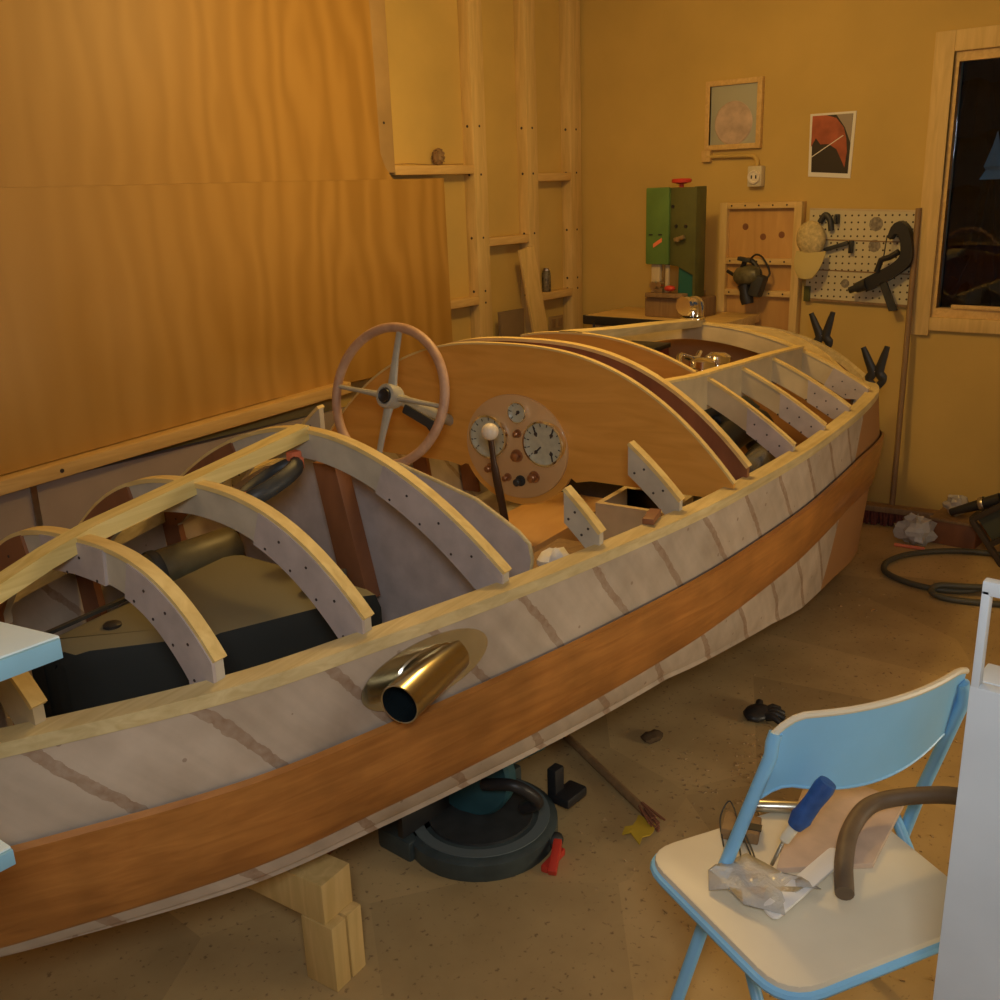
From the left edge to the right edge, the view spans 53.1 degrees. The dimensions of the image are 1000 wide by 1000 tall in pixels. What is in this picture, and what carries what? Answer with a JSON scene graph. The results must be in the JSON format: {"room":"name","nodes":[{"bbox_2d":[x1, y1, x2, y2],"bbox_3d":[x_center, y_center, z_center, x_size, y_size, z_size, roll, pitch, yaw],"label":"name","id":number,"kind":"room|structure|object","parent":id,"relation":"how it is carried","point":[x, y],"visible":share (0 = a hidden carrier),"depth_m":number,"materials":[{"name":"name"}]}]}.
{"room":"boat workshop","nodes":[
{"label":"boat workshop","id":0,"kind":"room"},
{"bbox_2d":[0,0,563,475],"bbox_3d":[-1.696,-0.753,3.530,0.100,2.750,6.700,12,22,39],"label":"wall","id":1,"kind":"structure","parent":0,"point":[423,36],"depth_m":5.11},
{"bbox_2d":[29,486,42,525],"bbox_3d":[-1.633,0.285,3.622,0.008,0.710,0.022,12,22,39],"label":"trim","id":2,"kind":"structure","parent":1,"relation":"attached to","point":[33,490],"depth_m":3.54,"materials":[{"name":"wood"}]},
{"bbox_2d":[0,407,344,540],"bbox_3d":[-1.651,0.281,3.637,0.040,0.710,3.600,12,22,39],"label":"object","id":3,"kind":"structure","parent":1,"relation":"attached to","point":[65,501],"depth_m":3.68,"materials":[{"name":"wood"}]},
{"bbox_2d":[0,381,351,495],"bbox_3d":[-1.480,-0.158,3.701,0.072,0.172,2.432,12,22,39],"label":"trim","id":4,"kind":"structure","parent":1,"relation":"attached to","point":[50,471],"depth_m":3.84,"materials":[{"name":"brown wood"}]},
{"bbox_2d":[0,0,392,187],"bbox_3d":[-1.358,-1.577,3.520,0.012,0.893,2.630,12,22,39],"label":"plywood sheet","id":5,"kind":"object","parent":1,"relation":"attached to","point":[93,92],"visible":1,"depth_m":3.74,"materials":[{"name":"brown wood"}]},
{"bbox_2d":[0,178,452,474],"bbox_3d":[-1.214,-0.727,3.925,0.012,0.980,2.980,12,22,39],"label":"plywood sheet","id":6,"kind":"object","parent":1,"relation":"attached to","point":[127,312],"visible":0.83,"depth_m":3.91,"materials":[{"name":"brown wood"}]},
{"bbox_2d":[369,0,394,172],"bbox_3d":[-0.562,-1.989,4.452,0.072,1.015,0.112,12,22,39],"label":"trim","id":7,"kind":"structure","parent":1,"relation":"attached to","point":[377,7],"depth_m":4.47,"materials":[{"name":"brown wood"}]},
{"bbox_2d":[389,165,473,175],"bbox_3d":[-0.333,-1.596,4.840,0.070,0.042,0.550,12,22,39],"label":"trim","id":8,"kind":"structure","parent":1,"relation":"attached to","point":[419,169],"depth_m":4.80,"materials":[{"name":"brown wood"}]},
{"bbox_2d":[395,163,456,164],"bbox_3d":[-0.347,-1.616,4.811,0.026,0.008,0.480,12,22,39],"label":"twig","id":9,"kind":"object","parent":8,"relation":"on","point":[405,163],"visible":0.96,"depth_m":4.82,"materials":[{"name":"brown wood"}]},
{"bbox_2d":[431,148,444,164],"bbox_3d":[-0.299,-1.668,4.863,0.069,0.084,0.066,12,22,39],"label":"pine cone","id":10,"kind":"object","parent":8,"relation":"on","point":[438,156],"visible":0.98,"depth_m":4.84,"materials":[{"name":"brown plant"}]},
{"bbox_2d":[450,296,478,308],"bbox_3d":[-0.231,-1.007,5.124,0.070,0.042,0.300,12,22,39],"label":"trim","id":11,"kind":"structure","parent":1,"relation":"attached to","point":[467,301],"depth_m":5.14,"materials":[{"name":"brown wood"}]},
{"bbox_2d":[457,0,492,337],"bbox_3d":[-0.111,-1.323,5.184,0.072,2.750,0.102,12,22,39],"label":"wall stud","id":12,"kind":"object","parent":1,"relation":"attached to","point":[469,11],"depth_m":5.04,"materials":[{"name":"brown wood"}]},
{"bbox_2d":[489,234,528,245],"bbox_3d":[0.027,-1.387,5.338,0.070,0.042,0.330,12,22,39],"label":"trim","id":13,"kind":"structure","parent":1,"relation":"attached to","point":[521,238],"depth_m":5.31,"materials":[{"name":"brown wood"}]},
{"bbox_2d":[513,0,539,333],"bbox_3d":[0.162,-1.429,5.492,0.072,2.750,0.092,12,22,39],"label":"trim","id":14,"kind":"structure","parent":1,"relation":"attached to","point":[524,10],"depth_m":5.29,"materials":[{"name":"brown wood"}]},
{"bbox_2d":[538,173,570,180],"bbox_3d":[0.277,-1.788,5.537,0.070,0.042,0.300,12,22,39],"label":"trim","id":15,"kind":"structure","parent":1,"relation":"attached to","point":[541,176],"depth_m":5.51,"materials":[{"name":"brown wood"}]},
{"bbox_2d":[548,315,562,330],"bbox_3d":[0.329,-1.037,5.845,0.017,0.080,0.130,12,22,39],"label":"wall outlet","id":16,"kind":"object","parent":1,"relation":"attached to","point":[554,322],"visible":1,"depth_m":5.83,"materials":[{"name":"brown plastic"}]},
{"bbox_2d":[552,319,555,327],"bbox_3d":[0.314,-1.028,5.820,0.006,0.050,0.035,12,22,39],"label":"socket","id":17,"kind":"object","parent":16,"relation":"attached to","point":[553,320],"depth_m":5.82,"materials":[{"name":"brown plastic"}]},
{"bbox_2d":[558,317,561,326],"bbox_3d":[0.352,-1.043,5.864,0.006,0.050,0.035,12,22,39],"label":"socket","id":18,"kind":"object","parent":16,"relation":"attached to","point":[559,318],"depth_m":5.86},
{"bbox_2d":[542,288,571,300],"bbox_3d":[0.298,-1.177,5.728,0.070,0.042,0.300,12,22,39],"label":"trim","id":19,"kind":"structure","parent":1,"relation":"attached to","point":[563,292],"depth_m":5.72,"materials":[{"name":"brown wood"}]},
{"bbox_2d":[542,268,550,291],"bbox_3d":[0.263,-1.248,5.666,0.052,0.132,0.052,12,22,39],"label":"can","id":20,"kind":"object","parent":19,"relation":"on","point":[546,275],"visible":1,"depth_m":5.65,"materials":[{"name":"metal"}]},
{"bbox_2d":[559,0,582,329],"bbox_3d":[0.417,-1.527,5.777,0.072,2.750,0.102,12,22,39],"label":"wall stud","id":21,"kind":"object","parent":1,"relation":"attached to","point":[569,10],"depth_m":5.62,"materials":[{"name":"brown wood"}]},
{"bbox_2d":[0,518,999,999],"bbox_3d":[0.481,1.073,2.220,5.870,0.100,6.900,12,22,39],"label":"floor","id":22,"kind":"structure","parent":0,"point":[533,934],"depth_m":2.48,"materials":[{"name":"brown concrete"}]},
{"bbox_2d":[0,622,62,871],"bbox_3d":[-0.976,0.785,1.257,0.406,1.120,0.873,12,22,39],"label":"table","id":23,"kind":"object","parent":22,"relation":"on","point":[22,649],"visible":1,"depth_m":1.27,"materials":[{"name":"grey paint"}]},
{"bbox_2d":[0,840,10,853],"bbox_3d":[-0.985,0.531,1.105,0.295,0.025,0.768,12,22,39],"label":"shelf","id":24,"kind":"object","parent":23,"relation":"attached to","point":[5,848],"depth_m":1.29,"materials":[{"name":"white paint"}]},
{"bbox_2d":[247,853,365,991],"bbox_3d":[-0.668,0.873,2.377,0.810,0.265,0.095,9,21,32],"label":"support block","id":25,"kind":"object","parent":22,"relation":"on","point":[319,889],"visible":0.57,"depth_m":2.16,"materials":[{"name":"brown wood"}]},
{"bbox_2d":[378,747,586,881],"bbox_3d":[-0.036,0.737,2.663,0.409,0.313,0.471,10,21,35],"label":"vacuum cleaner","id":26,"kind":"object","parent":22,"relation":"on","point":[501,825],"visible":0.74,"depth_m":2.58,"materials":[{"name":"plastic"}]},
{"bbox_2d":[498,308,524,336],"bbox_3d":[0.076,-0.538,5.551,0.020,1.020,0.200,12,22,39],"label":"board","id":27,"kind":"object","parent":22,"relation":"on","point":[510,322],"visible":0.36,"depth_m":5.41,"materials":[{"name":"brown wood"}]},
{"bbox_2d":[518,246,547,332],"bbox_3d":[0.262,-0.725,5.576,0.316,1.346,0.084,-6,18,-12],"label":"plank","id":28,"kind":"object","parent":22,"relation":"on","point":[527,257],"visible":0.44,"depth_m":5.42,"materials":[{"name":"brown wood"}]},
{"bbox_2d":[541,832,564,875],"bbox_3d":[0.138,0.899,2.556,0.048,0.051,0.137,2,18,13],"label":"clamp","id":29,"kind":"object","parent":22,"relation":"on","point":[550,866],"visible":0.97,"depth_m":2.53,"materials":[{"name":"red plastic"}]},
{"bbox_2d":[563,734,664,831],"bbox_3d":[0.297,0.794,2.911,0.050,0.030,0.598,-10,19,-24],"label":"brush","id":30,"kind":"object","parent":22,"relation":"on","point":[647,812],"visible":0.99,"depth_m":2.84,"materials":[{"name":"brown"}]},
{"bbox_2d":[622,815,655,844],"bbox_3d":[0.373,0.873,2.654,0.070,0.013,0.107,12,22,39],"label":"scrap","id":31,"kind":"object","parent":22,"relation":"on","point":[640,829],"visible":0.99,"depth_m":2.65,"materials":[{"name":"yellow paper"}]},
{"bbox_2d":[640,729,662,743],"bbox_3d":[0.477,0.734,3.107,0.080,0.023,0.054,-15,22,-37],"label":"scrap","id":32,"kind":"object","parent":22,"relation":"on","point":[652,736],"visible":1,"depth_m":3.09,"materials":[{"name":"brown"}]},
{"bbox_2d":[583,307,759,327],"bbox_3d":[0.897,-0.505,5.413,0.838,0.985,0.443,12,22,39],"label":"workbench","id":33,"kind":"object","parent":22,"relation":"on","point":[624,315],"visible":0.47,"depth_m":5.23,"materials":[{"name":"brown wood"}]},
{"bbox_2d":[645,178,715,317],"bbox_3d":[0.918,-1.283,5.102,0.300,0.683,0.255,12,22,39],"label":"saw","id":34,"kind":"object","parent":33,"relation":"on","point":[676,216],"visible":0.94,"depth_m":5.02,"materials":[{"name":"green metal"}]},
{"bbox_2d":[743,699,785,724],"bbox_3d":[0.853,0.682,3.199,0.129,0.041,0.138,12,22,39],"label":"glove","id":35,"kind":"object","parent":22,"relation":"on","point":[758,712],"visible":0.97,"depth_m":3.17,"materials":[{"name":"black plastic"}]},
{"bbox_2d":[579,570,993,981],"bbox_3d":[1.294,0.679,3.219,1.104,0.003,2.616,12,22,39],"label":"wood shavings","id":36,"kind":"object","parent":22,"relation":"on","point":[736,764],"visible":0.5,"depth_m":2.91},
{"bbox_2d":[650,667,969,999],"bbox_3d":[0.657,0.743,1.800,0.633,0.768,0.538,-10,19,-25],"label":"folding chair","id":37,"kind":"object","parent":22,"relation":"on","point":[826,945],"visible":0.77,"depth_m":1.76,"materials":[{"name":"beige paint"}]},
{"bbox_2d":[719,800,754,856],"bbox_3d":[0.442,0.637,1.867,0.046,0.036,0.208,-3,17,-4],"label":"wire loop","id":38,"kind":"object","parent":37,"relation":"on","point":[726,803],"visible":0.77,"depth_m":1.89,"materials":[{"name":"metal"}]},
{"bbox_2d":[721,811,761,844],"bbox_3d":[0.464,0.628,1.917,0.074,0.026,0.060,4,18,20],"label":"wood block","id":39,"kind":"object","parent":37,"relation":"on","point":[755,827],"visible":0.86,"depth_m":1.90,"materials":[{"name":"brown wood"}]},
{"bbox_2d":[708,853,820,914],"bbox_3d":[0.455,0.676,1.755,0.173,0.019,0.122,12,22,39],"label":"wrapper","id":40,"kind":"object","parent":37,"relation":"on","point":[750,879],"visible":1,"depth_m":1.76,"materials":[{"name":"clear plastic"}]},
{"bbox_2d":[755,800,799,812],"bbox_3d":[0.544,0.606,1.980,0.100,0.024,0.024,0,17,7],"label":"metal rod","id":41,"kind":"object","parent":37,"relation":"on","point":[775,806],"visible":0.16,"depth_m":1.97,"materials":[{"name":"metal"}]},
{"bbox_2d":[764,848,835,918],"bbox_3d":[0.537,0.672,1.759,0.235,0.006,0.037,-17,23,-40],"label":"paper strip","id":42,"kind":"object","parent":37,"relation":"on","point":[822,866],"visible":0.68,"depth_m":1.76,"materials":[{"name":"white paper"}]},
{"bbox_2d":[770,776,835,865],"bbox_3d":[0.537,0.573,1.774,0.104,0.186,0.038,1,18,10],"label":"screwdriver","id":43,"kind":"object","parent":37,"relation":"on","point":[801,817],"visible":1,"depth_m":1.75,"materials":[{"name":"blue plastic"}]},
{"bbox_2d":[777,786,903,872],"bbox_3d":[0.635,0.630,1.913,0.200,0.012,0.354,12,22,39],"label":"paper","id":44,"kind":"object","parent":37,"relation":"on","point":[807,845],"visible":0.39,"depth_m":1.89,"materials":[{"name":"beige paper"}]},
{"bbox_2d":[834,786,957,900],"bbox_3d":[0.753,0.604,1.848,0.424,0.088,0.185,-8,18,-17],"label":"hose piece","id":45,"kind":"object","parent":37,"relation":"on","point":[864,809],"visible":0.85,"depth_m":1.88,"materials":[{"name":"brown rubber"}]},
{"bbox_2d":[863,208,937,526],"bbox_3d":[1.923,-0.601,4.732,0.505,1.497,0.148,9,20,31],"label":"push broom","id":46,"kind":"object","parent":22,"relation":"on","point":[884,514],"visible":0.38,"depth_m":4.82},
{"bbox_2d":[894,543,924,549],"bbox_3d":[1.890,0.215,4.620,0.131,0.016,0.016,9,21,32],"label":"rod","id":47,"kind":"object","parent":22,"relation":"on","point":[895,544],"visible":0.85,"depth_m":4.61,"materials":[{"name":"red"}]},
{"bbox_2d":[893,512,937,545],"bbox_3d":[1.948,0.138,4.675,0.181,0.151,0.167,-6,18,-13],"label":"plastic bag","id":48,"kind":"object","parent":22,"relation":"on","point":[914,529],"visible":0.99,"depth_m":4.63,"materials":[{"name":"white plastic"}]},
{"bbox_2d":[881,548,999,606],"bbox_3d":[2.068,0.314,4.227,0.854,0.057,0.633,1,18,11],"label":"garden hose","id":49,"kind":"object","parent":22,"relation":"on","point":[941,587],"visible":0.89,"depth_m":4.14,"materials":[{"name":"dark green rubber"}]},
{"bbox_2d":[930,507,986,548],"bbox_3d":[2.149,0.130,4.681,0.210,0.124,0.210,12,22,39],"label":"box","id":50,"kind":"object","parent":22,"relation":"on","point":[957,531],"visible":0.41,"depth_m":4.61,"materials":[{"name":"brown cardboard"}]},
{"bbox_2d":[942,494,968,516],"bbox_3d":[2.127,0.025,4.654,0.122,0.102,0.131,12,22,39],"label":"plastic bag","id":51,"kind":"object","parent":50,"relation":"on","point":[952,501],"visible":0.59,"depth_m":4.62,"materials":[{"name":"white plastic"}]},
{"bbox_2d":[933,578,999,999],"bbox_3d":[0.810,0.695,1.230,0.510,1.188,0.078,12,22,39],"label":"stand","id":52,"kind":"object","parent":22,"relation":"on","point":[968,962],"visible":1,"depth_m":1.27,"materials":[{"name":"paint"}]},
{"bbox_2d":[983,663,999,686],"bbox_3d":[0.802,0.266,1.105,0.510,0.018,0.056,12,22,39],"label":"shelf","id":53,"kind":"object","parent":52,"relation":"attached to","point":[991,676],"depth_m":1.24,"materials":[{"name":"white paint"}]},
{"bbox_2d":[969,503,999,566],"bbox_3d":[2.346,0.073,4.349,0.496,0.472,0.305,12,22,39],"label":"crate","id":54,"kind":"object","parent":22,"relation":"on","point":[989,518],"visible":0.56,"depth_m":4.37,"materials":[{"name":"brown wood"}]},
{"bbox_2d":[949,493,999,514],"bbox_3d":[2.100,0.020,4.411,0.220,0.136,0.072,12,22,39],"label":"drill","id":55,"kind":"object","parent":54,"relation":"on","point":[982,503],"visible":0.92,"depth_m":4.38,"materials":[{"name":"black plastic"}]},
{"bbox_3d":[0.596,0.355,4.242,0.930,0.100,0.095,9,21,32],"label":"cradle","id":56,"kind":"object","parent":22,"relation":"on","visible":0},
{"bbox_2d":[0,319,883,956],"bbox_3d":[-0.034,0.043,3.166,1.646,1.215,4.178,9,21,32],"label":"motorboat","id":57,"kind":"object","parent":56,"relation":"on","point":[439,489],"visible":0.99,"depth_m":2.36,"materials":[{"name":"brown wood"}]},
{"bbox_2d":[141,527,244,580],"bbox_3d":[-0.861,0.172,2.714,0.328,0.131,0.124,-18,23,-42],"label":"muffler","id":58,"kind":"object","parent":57,"relation":"in","point":[177,560],"visible":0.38,"depth_m":2.69,"materials":[{"name":"metal"}]},
{"bbox_2d":[32,555,381,717],"bbox_3d":[-0.665,0.386,2.341,0.540,0.386,0.647,9,21,32],"label":"fuel tank","id":59,"kind":"object","parent":57,"relation":"on","point":[255,610],"visible":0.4,"depth_m":2.23,"materials":[{"name":"black plastic"}]},
{"bbox_2d":[239,450,303,501],"bbox_3d":[-0.542,-0.039,2.340,0.111,0.114,0.225,9,21,32],"label":"exhaust pipe","id":60,"kind":"object","parent":57,"relation":"attached to","point":[274,479],"visible":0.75,"depth_m":2.33,"materials":[{"name":"metal"}]},
{"bbox_2d":[361,628,487,723],"bbox_3d":[-0.135,0.350,2.046,0.130,0.137,0.319,12,22,39],"label":"exhaust outlet","id":61,"kind":"object","parent":57,"relation":"attached to","point":[399,680],"depth_m":2.01,"materials":[{"name":"gold metal"}]},
{"bbox_2d":[537,547,569,565],"bbox_3d":[0.139,0.160,2.623,0.075,0.069,0.108,9,21,32],"label":"crumpled paper","id":62,"kind":"object","parent":57,"relation":"on","point":[548,555],"visible":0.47,"depth_m":2.60,"materials":[{"name":"white paper"}]},
{"bbox_2d":[631,341,670,355],"bbox_3d":[0.628,-0.403,4.419,0.190,0.570,0.170,9,21,32],"label":"box","id":63,"kind":"object","parent":57,"relation":"on","point":[663,347],"visible":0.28,"depth_m":4.32,"materials":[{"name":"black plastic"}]},
{"bbox_2d":[642,508,660,524],"bbox_3d":[0.390,0.042,2.566,0.030,0.019,0.082,5,19,22],"label":"wedge","id":64,"kind":"object","parent":57,"relation":"on","point":[653,514],"visible":1,"depth_m":2.55,"materials":[{"name":"brown wood"}]},
{"bbox_2d":[676,296,705,319],"bbox_3d":[0.828,-0.830,4.308,0.120,0.102,0.110,-16,22,-37],"label":"cowl","id":65,"kind":"object","parent":57,"relation":"on","point":[692,307],"visible":1,"depth_m":4.28,"materials":[{"name":"silver"}]},
{"bbox_2d":[809,311,834,347],"bbox_3d":[1.425,-0.746,4.438,0.120,0.185,0.029,13,23,41],"label":"clamp","id":66,"kind":"object","parent":57,"relation":"attached to","point":[821,335],"visible":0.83,"depth_m":4.42,"materials":[{"name":"black plastic"}]},
{"bbox_2d":[861,346,889,388],"bbox_3d":[1.552,-0.551,4.152,0.120,0.185,0.029,13,23,41],"label":"clamp","id":67,"kind":"object","parent":57,"relation":"attached to","point":[873,370],"visible":0.91,"depth_m":4.14,"materials":[{"name":"black plastic"}]},
{"bbox_2d":[580,0,999,534],"bbox_3d":[2.564,-1.108,4.192,5.470,2.750,0.120,12,22,39],"label":"wall","id":68,"kind":"structure","parent":0,"point":[646,66],"depth_m":4.90,"materials":[{"name":"yellow paint"}]},
{"bbox_2d":[701,151,758,165],"bbox_3d":[1.177,-1.743,5.104,0.322,0.088,0.031,12,22,39],"label":"conduit","id":69,"kind":"object","parent":68,"relation":"attached to","point":[706,156],"visible":1,"depth_m":5.11,"materials":[{"name":"beige plastic"}]},
{"bbox_2d":[704,76,764,150],"bbox_3d":[1.178,-1.941,5.036,0.310,0.330,0.030,12,22,39],"label":"picture frame","id":70,"kind":"object","parent":68,"relation":"attached to","point":[734,108],"visible":1,"depth_m":5.03,"materials":[{"name":"brown wood"}]},
{"bbox_2d":[710,82,757,144],"bbox_3d":[1.181,-1.942,5.040,0.260,0.280,0.014,12,22,39],"label":"print","id":71,"kind":"object","parent":70,"relation":"attached to","point":[733,105],"depth_m":5.03,"materials":[{"name":"beige"}]},
{"bbox_2d":[747,166,764,186],"bbox_3d":[1.286,-1.628,5.028,0.076,0.100,0.057,12,22,39],"label":"wall socket","id":72,"kind":"object","parent":68,"relation":"attached to","point":[756,174],"visible":1,"depth_m":5.01,"materials":[{"name":"beige plastic"}]},
{"bbox_2d":[717,201,806,333],"bbox_3d":[1.338,-1.062,5.176,0.445,0.920,0.053,12,22,39],"label":"framed board","id":73,"kind":"object","parent":68,"relation":"attached to","point":[769,230],"visible":0.63,"depth_m":5.11,"materials":[{"name":"brown wood"}]},
{"bbox_2d":[726,254,770,304],"bbox_3d":[1.263,-1.125,5.109,0.108,0.256,0.221,-13,20,-32],"label":"power tool","id":74,"kind":"object","parent":73,"relation":"hanging from","point":[751,282],"visible":1,"depth_m":5.06,"materials":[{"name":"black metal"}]},
{"bbox_2d":[808,111,856,177],"bbox_3d":[1.582,-1.691,4.777,0.225,0.300,0.009,12,22,39],"label":"poster","id":75,"kind":"object","parent":68,"relation":"attached to","point":[831,140],"visible":1,"depth_m":4.77,"materials":[{"name":"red paper"}]},
{"bbox_2d":[837,113,852,141],"bbox_3d":[1.622,-1.752,4.717,0.079,0.130,0.001,12,22,39],"label":"print","id":76,"kind":"object","parent":75,"relation":"attached to","point":[844,120],"depth_m":4.71,"materials":[{"name":"beige"}]},
{"bbox_2d":[794,208,914,307],"bbox_3d":[1.679,-1.159,4.785,0.569,0.459,0.126,12,22,39],"label":"pegboard","id":77,"kind":"object","parent":68,"relation":"attached to","point":[839,270],"depth_m":4.84,"materials":[{"name":"beige wood"}]},
{"bbox_2d":[803,286,810,300],"bbox_3d":[1.544,-1.037,5.020,0.030,0.075,0.030,12,22,39],"label":"block","id":78,"kind":"object","parent":77,"relation":"attached to","point":[807,289],"visible":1,"depth_m":5.01,"materials":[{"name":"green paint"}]},
{"bbox_2d":[834,214,839,223],"bbox_3d":[1.617,-1.351,4.809,0.021,0.045,0.056,12,22,39],"label":"hook","id":79,"kind":"object","parent":77,"relation":"attached to","point":[836,216],"visible":1,"depth_m":4.80,"materials":[{"name":"metal"}]},
{"bbox_2d":[824,240,853,253],"bbox_3d":[1.640,-1.226,4.842,0.142,0.060,0.022,12,22,39],"label":"hammer","id":80,"kind":"object","parent":77,"relation":"hanging from","point":[850,243],"visible":1,"depth_m":4.81,"materials":[{"name":"metal"}]},
{"bbox_2d":[848,221,913,310],"bbox_3d":[1.793,-1.100,4.706,0.286,0.412,0.082,12,22,39],"label":"clamp","id":81,"kind":"object","parent":77,"relation":"hanging from","point":[904,231],"visible":1,"depth_m":4.66,"materials":[{"name":"black plastic"}]},
{"bbox_2d":[911,25,999,334],"bbox_3d":[2.376,-1.325,4.219,1.135,1.310,0.072,12,22,39],"label":"window","id":82,"kind":"structure","parent":68,"relation":"in","point":[970,274],"depth_m":4.48,"materials":[{"name":"brown wood"}]},
{"bbox_2d":[951,304,999,310],"bbox_3d":[2.194,-0.870,4.532,0.280,0.018,0.049,12,22,39],"label":"stick","id":83,"kind":"object","parent":82,"relation":"on","point":[968,307],"visible":1,"depth_m":4.54,"materials":[{"name":"brown wood"}]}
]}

